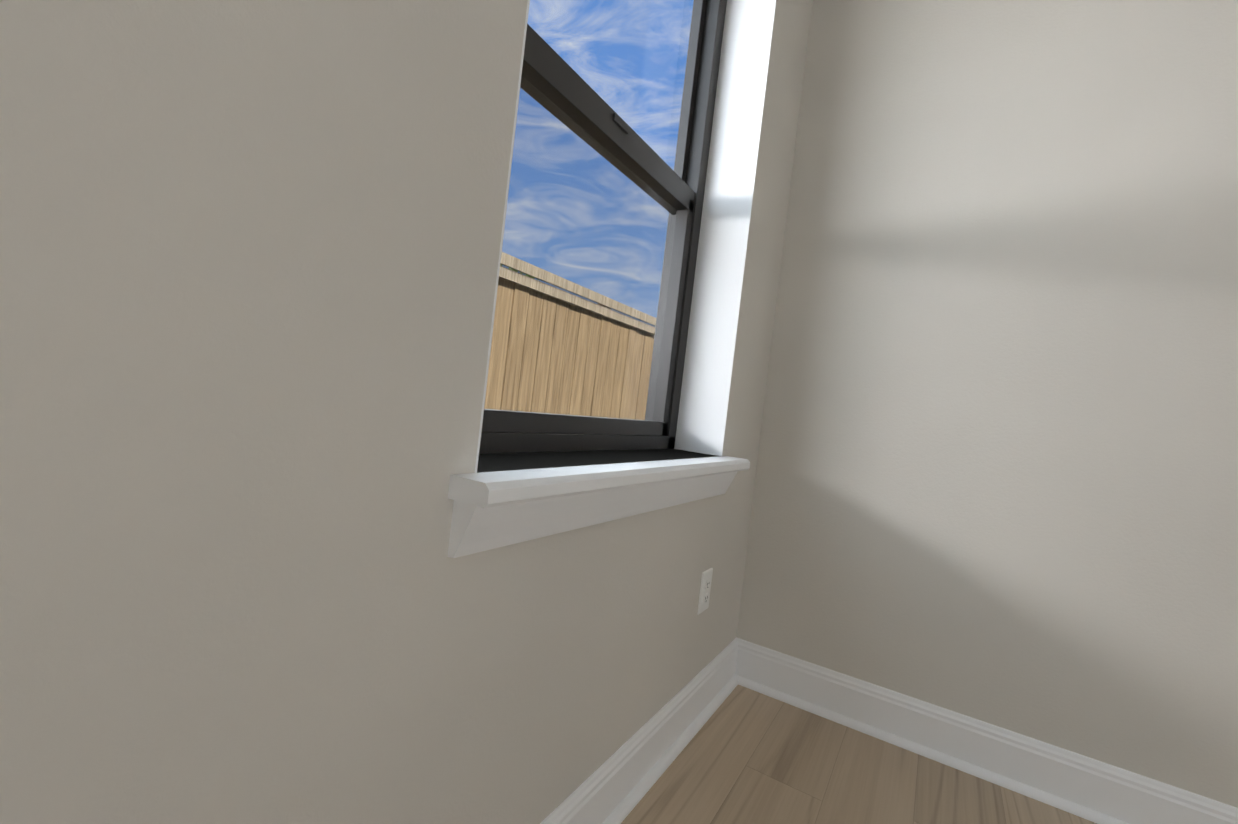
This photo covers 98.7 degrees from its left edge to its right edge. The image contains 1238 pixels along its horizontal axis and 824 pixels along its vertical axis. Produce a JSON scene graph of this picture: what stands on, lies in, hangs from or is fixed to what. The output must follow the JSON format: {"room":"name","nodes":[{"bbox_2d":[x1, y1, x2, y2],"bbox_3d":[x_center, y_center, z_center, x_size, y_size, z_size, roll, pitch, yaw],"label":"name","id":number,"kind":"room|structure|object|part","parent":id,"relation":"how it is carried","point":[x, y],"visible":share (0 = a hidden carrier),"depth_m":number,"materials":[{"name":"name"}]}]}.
{"room":"empty room","nodes":[
{"label":"empty room","id":0,"kind":"room"},
{"bbox_2d":[0,0,812,823],"bbox_3d":[-0.580,-0.727,0.116,0.230,3.030,3.979,7,1,31],"label":"wall","id":1,"kind":"structure","parent":0,"point":[248,260],"depth_m":0.49,"materials":[{"name":"beige paint"}]},
{"bbox_2d":[447,472,736,557],"bbox_3d":[0.058,0.170,1.076,0.040,0.075,0.975,7,1,31],"label":"apron","id":2,"kind":"object","parent":1,"relation":"attached to","point":[474,529],"visible":0.85,"depth_m":0.82,"materials":[{"name":"white"}]},
{"bbox_2d":[448,449,749,507],"bbox_3d":[0.014,0.112,1.106,0.214,0.030,0.995,7,1,31],"label":"stool","id":3,"kind":"object","parent":1,"relation":"attached to","point":[485,489],"visible":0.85,"depth_m":0.81,"materials":[{"name":"white"}]},
{"bbox_2d":[479,0,726,453],"bbox_3d":[-0.028,-0.632,1.173,0.084,1.439,0.910,7,1,31],"label":"window","id":4,"kind":"structure","parent":1,"relation":"in","point":[548,68],"depth_m":1.37,"materials":[{"name":"clear glass"}]},
{"bbox_2d":[485,94,668,418],"bbox_3d":[-0.099,-0.289,1.197,0.001,0.665,0.815,7,1,31],"label":"screen","id":5,"kind":"object","parent":4,"relation":"attached to","point":[571,339],"depth_m":1.20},
{"bbox_3d":[-0.004,-0.945,1.176,0.030,0.720,0.817,7,1,31],"label":"window frame sash","id":6,"kind":"part","parent":4,"relation":"part of","materials":[{"name":"black metal"}]},
{"bbox_2d":[475,0,776,472],"bbox_3d":[0.070,-0.622,1.113,0.146,1.440,0.915,7,1,31],"label":"window jamb","id":7,"kind":"object","parent":1,"relation":"attached to","point":[726,209],"visible":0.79,"depth_m":1.50,"materials":[{"name":"white"}]},
{"bbox_2d":[540,638,737,823],"bbox_3d":[-0.635,0.725,0.069,0.034,0.133,3.979,7,1,31],"label":"baseboard","id":8,"kind":"structure","parent":1,"relation":"attached to","point":[617,785],"depth_m":1.23,"materials":[{"name":"white"}]},
{"bbox_2d":[697,568,712,614],"bbox_3d":[0.240,0.494,1.468,0.008,0.115,0.070,7,1,31],"label":"electrical outlet","id":9,"kind":"object","parent":1,"relation":"attached to","point":[705,590],"visible":1,"depth_m":1.46,"materials":[{"name":"white plastic"}]},
{"bbox_2d":[621,685,1096,823],"bbox_3d":[1.145,1.091,-1.035,4.737,0.150,4.279,7,1,31],"label":"floor","id":10,"kind":"structure","parent":0,"point":[747,756],"depth_m":1.31,"materials":[{"name":"brown wood"}]},
{"bbox_2d":[736,0,1237,807],"bbox_3d":[2.400,-0.390,0.703,4.737,3.030,0.150,7,1,31],"label":"wall","id":11,"kind":"structure","parent":0,"point":[996,476],"depth_m":1.41,"materials":[{"name":"beige paint"}]},
{"bbox_2d":[735,637,1237,823],"bbox_3d":[1.860,1.003,0.846,3.507,0.133,0.034,7,1,31],"label":"baseboard","id":12,"kind":"structure","parent":11,"relation":"attached to","point":[1088,788],"depth_m":1.40,"materials":[{"name":"white"}]},
{"label":"outside","id":13,"kind":"structure","parent":0,"visible":0},
{"bbox_3d":[-15.926,-0.883,13.524,39.769,0.200,70.000,7,1,31],"label":"ground","id":14,"kind":"structure","parent":13,"visible":0},
{"bbox_2d":[484,252,656,419],"bbox_3d":[-0.421,-0.004,4.097,0.142,1.910,9.105,7,1,31],"label":"fence","id":15,"kind":"object","parent":14,"relation":"on","point":[570,361],"depth_m":3.91,"materials":[{"name":"brown wood"}]}
]}

